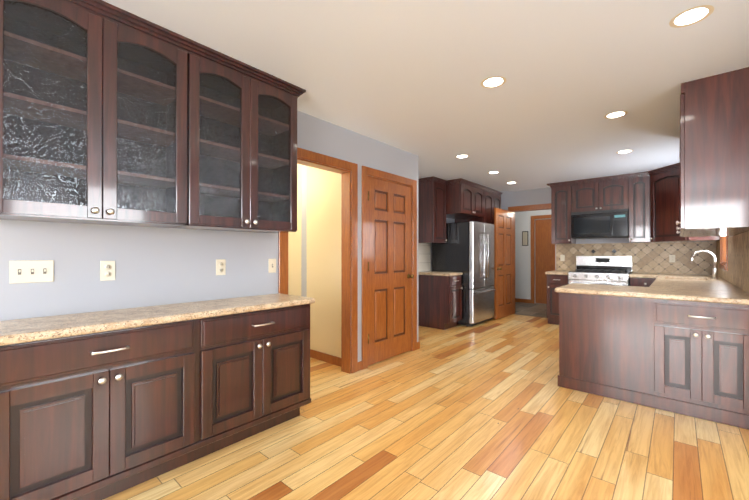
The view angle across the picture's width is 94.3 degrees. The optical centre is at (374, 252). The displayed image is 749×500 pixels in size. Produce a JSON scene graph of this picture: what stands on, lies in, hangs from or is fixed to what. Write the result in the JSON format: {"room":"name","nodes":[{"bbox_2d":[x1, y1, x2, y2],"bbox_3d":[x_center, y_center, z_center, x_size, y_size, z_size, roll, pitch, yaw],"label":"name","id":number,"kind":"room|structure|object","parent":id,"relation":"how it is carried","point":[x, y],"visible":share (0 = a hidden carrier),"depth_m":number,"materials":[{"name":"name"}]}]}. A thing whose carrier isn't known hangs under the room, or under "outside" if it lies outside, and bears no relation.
{"room":"kitchen","nodes":[
{"label":"kitchen","id":0,"kind":"room"},
{"bbox_2d":[0,110,417,361],"bbox_3d":[-0.718,-0.009,3.049,0.120,2.450,3.744,0,0,41],"label":"wall","id":1,"kind":"structure","parent":0,"point":[155,266],"depth_m":2.45,"materials":[{"name":"grey paint"}]},
{"bbox_2d":[9,260,53,283],"bbox_3d":[-1.743,0.097,1.770,0.017,0.114,0.162,0,0,41],"label":"switch plate","id":2,"kind":"object","parent":1,"relation":"attached to","point":[27,271],"visible":1,"depth_m":1.77,"materials":[{"name":"beige plastic"}]},
{"bbox_2d":[0,0,203,228],"bbox_3d":[-1.455,-0.683,1.859,0.331,1.044,0.870,0,0,41],"label":"upper cabinet","id":3,"kind":"object","parent":1,"relation":"attached to","point":[110,114],"depth_m":1.71,"materials":[{"name":"brown wood"}]},
{"bbox_2d":[100,261,114,280],"bbox_3d":[-1.540,0.104,2.008,0.010,0.114,0.070,0,0,41],"label":"electrical outlet plate","id":4,"kind":"object","parent":1,"relation":"attached to","point":[107,270],"visible":1,"depth_m":2.00,"materials":[{"name":"beige plastic"}]},
{"bbox_2d":[216,259,225,274],"bbox_3d":[-1.107,0.106,2.504,0.010,0.114,0.070,0,0,41],"label":"electrical outlet plate","id":5,"kind":"object","parent":1,"relation":"attached to","point":[220,266],"visible":1,"depth_m":2.50,"materials":[{"name":"beige plastic"}]},
{"bbox_2d":[188,52,299,232],"bbox_3d":[-0.976,-0.681,2.408,0.331,1.044,0.844,0,0,41],"label":"upper cabinet","id":6,"kind":"object","parent":1,"relation":"attached to","point":[250,118],"depth_m":2.31,"materials":[{"name":"brown wood"}]},
{"bbox_2d":[268,259,275,272],"bbox_3d":[-0.826,0.107,2.820,0.017,0.114,0.070,0,0,41],"label":"switch plate","id":7,"kind":"object","parent":1,"relation":"attached to","point":[271,265],"visible":1,"depth_m":2.81,"materials":[{"name":"beige plastic"}]},
{"bbox_2d":[278,147,419,373],"bbox_3d":[-0.152,0.155,3.682,0.138,2.125,2.073,0,0,41],"label":"trim","id":8,"kind":"structure","parent":1,"relation":"attached to","point":[347,362],"depth_m":3.54,"materials":[{"name":"brown wood"}]},
{"bbox_2d":[368,177,413,365],"bbox_3d":[0.171,0.200,4.009,0.201,2.014,0.811,0,0,41],"label":"closet door","id":9,"kind":"structure","parent":1,"relation":"in","point":[390,275],"depth_m":3.97,"materials":[{"name":"brown wood"}]},
{"bbox_2d":[102,0,748,192],"bbox_3d":[0.486,-1.261,3.884,8.600,0.060,11.700,0,0,41],"label":"ceiling","id":10,"kind":"structure","parent":0,"point":[409,76],"depth_m":2.32,"materials":[{"name":"white paint"}]},
{"bbox_2d":[455,155,468,157],"bbox_3d":[1.122,-1.228,4.444,0.176,0.001,0.176,0,0,41],"label":"recessed light","id":11,"kind":"object","parent":10,"relation":"in","point":[462,156],"visible":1,"depth_m":4.44,"materials":[{"name":"beige plastic"}]},
{"bbox_2d":[481,76,505,87],"bbox_3d":[0.862,-1.235,2.520,0.176,0.001,0.176,0,0,41],"label":"recessed light","id":12,"kind":"object","parent":10,"relation":"in","point":[494,82],"visible":1,"depth_m":2.52,"materials":[{"name":"beige plastic"}]},
{"bbox_2d":[604,111,627,118],"bbox_3d":[2.162,-1.233,3.111,0.176,0.001,0.176,0,0,41],"label":"recessed light","id":13,"kind":"object","parent":10,"relation":"in","point":[617,114],"visible":1,"depth_m":3.10,"materials":[{"name":"beige plastic"}]},
{"bbox_2d":[616,150,633,153],"bbox_3d":[3.049,-1.229,4.235,0.176,0.001,0.176,0,0,41],"label":"recessed light","id":14,"kind":"object","parent":10,"relation":"in","point":[623,151],"visible":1,"depth_m":4.23,"materials":[{"name":"beige plastic"}]},
{"bbox_2d":[669,5,713,27],"bbox_3d":[1.661,-1.237,1.823,0.176,0.001,0.176,0,0,41],"label":"recessed light","id":15,"kind":"object","parent":10,"relation":"in","point":[691,16],"visible":1,"depth_m":1.82,"materials":[{"name":"beige plastic"}]},
{"bbox_2d":[103,314,748,499],"bbox_3d":[0.931,1.238,2.127,5.630,0.050,9.650,0,0,41],"label":"floor","id":16,"kind":"structure","parent":0,"point":[491,409],"depth_m":2.22,"materials":[{"name":"brown wood"}]},
{"bbox_2d":[0,321,203,499],"bbox_3d":[-1.430,0.792,1.799,0.441,0.840,0.820,0,0,41],"label":"base cabinet","id":17,"kind":"object","parent":16,"relation":"on","point":[99,405],"depth_m":1.63,"materials":[{"name":"brown wood"}]},
{"bbox_2d":[0,293,314,348],"bbox_3d":[-1.153,0.353,2.096,0.469,0.040,1.656,0,0,41],"label":"countertop","id":18,"kind":"structure","parent":17,"relation":"on","point":[18,331],"depth_m":1.80,"materials":[{"name":"beige stone"}]},
{"bbox_2d":[204,305,310,455],"bbox_3d":[-0.920,0.794,2.383,0.441,0.840,0.890,0,0,41],"label":"base cabinet","id":19,"kind":"object","parent":16,"relation":"on","point":[257,365],"depth_m":2.23,"materials":[{"name":"brown wood"}]},
{"bbox_2d":[418,271,462,329],"bbox_3d":[1.089,0.777,5.777,0.650,0.895,0.435,0,0,41],"label":"base cabinet","id":20,"kind":"object","parent":16,"relation":"on","point":[439,300],"visible":0.96,"depth_m":5.62,"materials":[{"name":"brown wood"}]},
{"bbox_2d":[432,221,495,325],"bbox_3d":[1.620,0.356,6.211,0.840,1.740,0.871,0,0,41],"label":"fridge","id":21,"kind":"object","parent":16,"relation":"on","point":[466,249],"visible":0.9,"depth_m":5.85,"materials":[{"name":"silver metal"}]},
{"bbox_2d":[455,187,502,285],"bbox_3d":[2.094,0.004,6.959,0.630,2.449,0.843,0,0,41],"label":"upper cabinet","id":22,"kind":"object","parent":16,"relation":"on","point":[492,199],"visible":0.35,"depth_m":6.68,"materials":[{"name":"brown wood"}]},
{"bbox_2d":[547,274,568,324],"bbox_3d":[3.266,0.798,6.066,0.328,0.855,0.642,0,0,41],"label":"base cabinet","id":23,"kind":"object","parent":16,"relation":"on","point":[552,279],"depth_m":5.88,"materials":[{"name":"brown wood"}]},
{"bbox_2d":[545,271,568,273],"bbox_3d":[3.260,0.351,6.069,0.347,0.040,0.648,0,0,41],"label":"countertop","id":24,"kind":"structure","parent":23,"relation":"on","point":[549,272],"depth_m":5.87,"materials":[{"name":"beige stone"}]},
{"bbox_2d":[568,256,632,285],"bbox_3d":[3.675,0.639,5.660,0.804,1.170,0.700,0,0,41],"label":"range","id":25,"kind":"object","parent":16,"relation":"on","point":[608,270],"visible":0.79,"depth_m":5.63,"materials":[{"name":"white metal"}]},
{"bbox_2d":[630,278,652,285],"bbox_3d":[4.146,0.796,5.298,0.354,0.855,0.642,0,0,41],"label":"base cabinet","id":26,"kind":"object","parent":16,"relation":"on","point":[633,281],"depth_m":5.09,"materials":[{"name":"brown wood"}]},
{"bbox_2d":[629,274,716,277],"bbox_3d":[4.369,0.347,5.101,0.972,0.040,0.648,0,0,41],"label":"countertop","id":27,"kind":"structure","parent":26,"relation":"on","point":[630,275],"depth_m":4.97,"materials":[{"name":"beige stone"}]},
{"bbox_2d":[557,290,748,429],"bbox_3d":[2.345,0.788,2.983,1.238,0.855,0.644,0,0,41],"label":"base cabinet","id":28,"kind":"object","parent":16,"relation":"on","point":[677,343],"depth_m":2.68,"materials":[{"name":"brown wood"}]},
{"bbox_2d":[553,282,748,301],"bbox_3d":[2.340,0.341,3.001,1.268,0.040,0.685,0,0,41],"label":"countertop","id":29,"kind":"structure","parent":28,"relation":"on","point":[641,291],"depth_m":2.86,"materials":[{"name":"beige stone"}]},
{"bbox_2d":[649,274,740,289],"bbox_3d":[3.546,0.343,3.896,0.628,0.040,2.250,0,0,41],"label":"countertop","id":30,"kind":"structure","parent":28,"relation":"on","point":[662,279],"depth_m":3.62,"materials":[{"name":"beige stone"}]},
{"bbox_2d":[425,218,454,271],"bbox_3d":[0.660,0.000,5.873,0.100,2.450,4.570,0,0,41],"label":"wall","id":31,"kind":"structure","parent":0,"point":[448,220],"depth_m":6.61,"materials":[{"name":"grey paint"}]},
{"bbox_2d":[418,243,430,271],"bbox_3d":[0.825,0.085,5.980,0.007,0.486,0.510,0,0,41],"label":"tile backsplash","id":32,"kind":"structure","parent":31,"relation":"attached to","point":[424,250],"depth_m":6.02,"materials":[{"name":"tile"}]},
{"bbox_2d":[418,180,445,243],"bbox_3d":[0.970,-0.673,5.899,0.333,1.027,0.415,0,0,41],"label":"upper cabinet","id":33,"kind":"object","parent":31,"relation":"attached to","point":[440,201],"depth_m":5.75,"materials":[{"name":"brown wood"}]},
{"bbox_2d":[446,180,483,218],"bbox_3d":[1.509,-0.922,6.312,0.603,0.527,0.895,0,0,41],"label":"upper cabinet","id":34,"kind":"object","parent":31,"relation":"attached to","point":[463,200],"depth_m":5.95,"materials":[{"name":"brown wood"}]},
{"bbox_2d":[515,302,546,317],"bbox_3d":[3.697,1.255,7.478,3.100,0.050,2.050,0,0,41],"label":"floor","id":35,"kind":"structure","parent":0,"point":[533,309],"depth_m":7.51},
{"bbox_2d":[501,187,712,298],"bbox_3d":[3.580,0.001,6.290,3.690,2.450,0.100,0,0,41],"label":"wall","id":36,"kind":"structure","parent":0,"point":[540,195],"depth_m":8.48,"materials":[{"name":"grey paint"}]},
{"bbox_2d":[494,208,513,318],"bbox_3d":[2.462,0.202,6.629,0.194,2.028,0.801,0,0,41],"label":"kitchen door","id":37,"kind":"structure","parent":36,"relation":"in","point":[504,262],"depth_m":6.58,"materials":[{"name":"brown wood"}]},
{"bbox_2d":[522,231,527,245],"bbox_3d":[3.710,-0.346,8.554,0.150,0.360,0.020,0,0,41],"label":"framed picture","id":38,"kind":"object","parent":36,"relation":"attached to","point":[524,238],"visible":1,"depth_m":8.55,"materials":[{"name":"black"}]},
{"bbox_2d":[508,203,550,313],"bbox_3d":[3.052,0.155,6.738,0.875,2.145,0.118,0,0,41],"label":"trim","id":39,"kind":"structure","parent":36,"relation":"attached to","point":[538,206],"depth_m":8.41,"materials":[{"name":"brown wood"}]},
{"bbox_2d":[535,219,554,303],"bbox_3d":[4.212,0.213,8.170,0.806,2.016,0.194,0,0,41],"label":"hall door","id":40,"kind":"structure","parent":36,"relation":"in","point":[544,254],"depth_m":8.31,"materials":[{"name":"brown wood"}]},
{"bbox_2d":[547,163,719,243],"bbox_3d":[3.872,-0.693,5.450,2.178,1.064,0.780,0,0,41],"label":"upper cabinet","id":41,"kind":"object","parent":36,"relation":"attached to","point":[650,200],"visible":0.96,"depth_m":5.40,"materials":[{"name":"brown wood"}]},
{"bbox_2d":[571,209,628,238],"bbox_3d":[3.755,-0.463,5.782,0.780,0.435,0.432,0,0,41],"label":"over-the-range microwave","id":42,"kind":"object","parent":41,"relation":"attached to","point":[601,224],"visible":0.98,"depth_m":5.62,"materials":[{"name":"black metal"}]},
{"bbox_2d":[556,241,713,274],"bbox_3d":[4.142,0.085,5.725,2.100,0.486,0.010,0,0,41],"label":"tile backsplash","id":43,"kind":"structure","parent":36,"relation":"attached to","point":[653,257],"depth_m":5.50,"materials":[{"name":"tile"}]},
{"bbox_2d":[560,255,564,260],"bbox_3d":[3.427,0.097,6.335,0.070,0.114,0.016,0,0,41],"label":"light switch","id":44,"kind":"object","parent":43,"relation":"attached to","point":[562,257],"visible":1,"depth_m":6.34,"materials":[{"name":"beige plastic"}]},
{"bbox_2d":[669,255,674,261],"bbox_3d":[4.574,0.093,5.338,0.070,0.114,0.008,0,0,41],"label":"outlet","id":45,"kind":"object","parent":43,"relation":"attached to","point":[671,258],"visible":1,"depth_m":5.34,"materials":[{"name":"beige plastic"}]},
{"bbox_2d":[680,231,746,236],"bbox_3d":[2.918,-0.701,3.011,0.407,1.064,0.925,0,0,41],"label":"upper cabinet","id":46,"kind":"object","parent":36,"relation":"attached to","point":[717,232],"depth_m":3.08,"materials":[{"name":"brown wood"}]},
{"bbox_2d":[696,235,734,236],"bbox_3d":[3.295,-0.700,3.443,0.407,1.064,0.467,0,0,41],"label":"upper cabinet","id":47,"kind":"object","parent":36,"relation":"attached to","point":[696,235],"depth_m":3.42,"materials":[{"name":"brown wood"}]},
{"bbox_2d":[719,236,728,270],"bbox_3d":[4.202,-0.296,4.115,0.130,0.990,0.860,0,0,41],"label":"kitchen window","id":48,"kind":"structure","parent":36,"relation":"in","point":[723,264],"depth_m":4.38,"materials":[{"name":"brown wood"}]},
{"bbox_2d":[676,67,748,234],"bbox_3d":[2.541,-0.703,2.579,0.407,1.064,0.467,0,0,41],"label":"upper cabinet","id":49,"kind":"object","parent":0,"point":[714,155],"depth_m":2.42,"materials":[{"name":"brown wood"}]},
{"bbox_2d":[714,231,748,292],"bbox_3d":[3.744,0.078,3.650,0.009,0.486,3.660,0,0,41],"label":"tile backsplash","id":50,"kind":"structure","parent":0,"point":[737,274],"depth_m":3.22,"materials":[{"name":"tile"}]}
]}

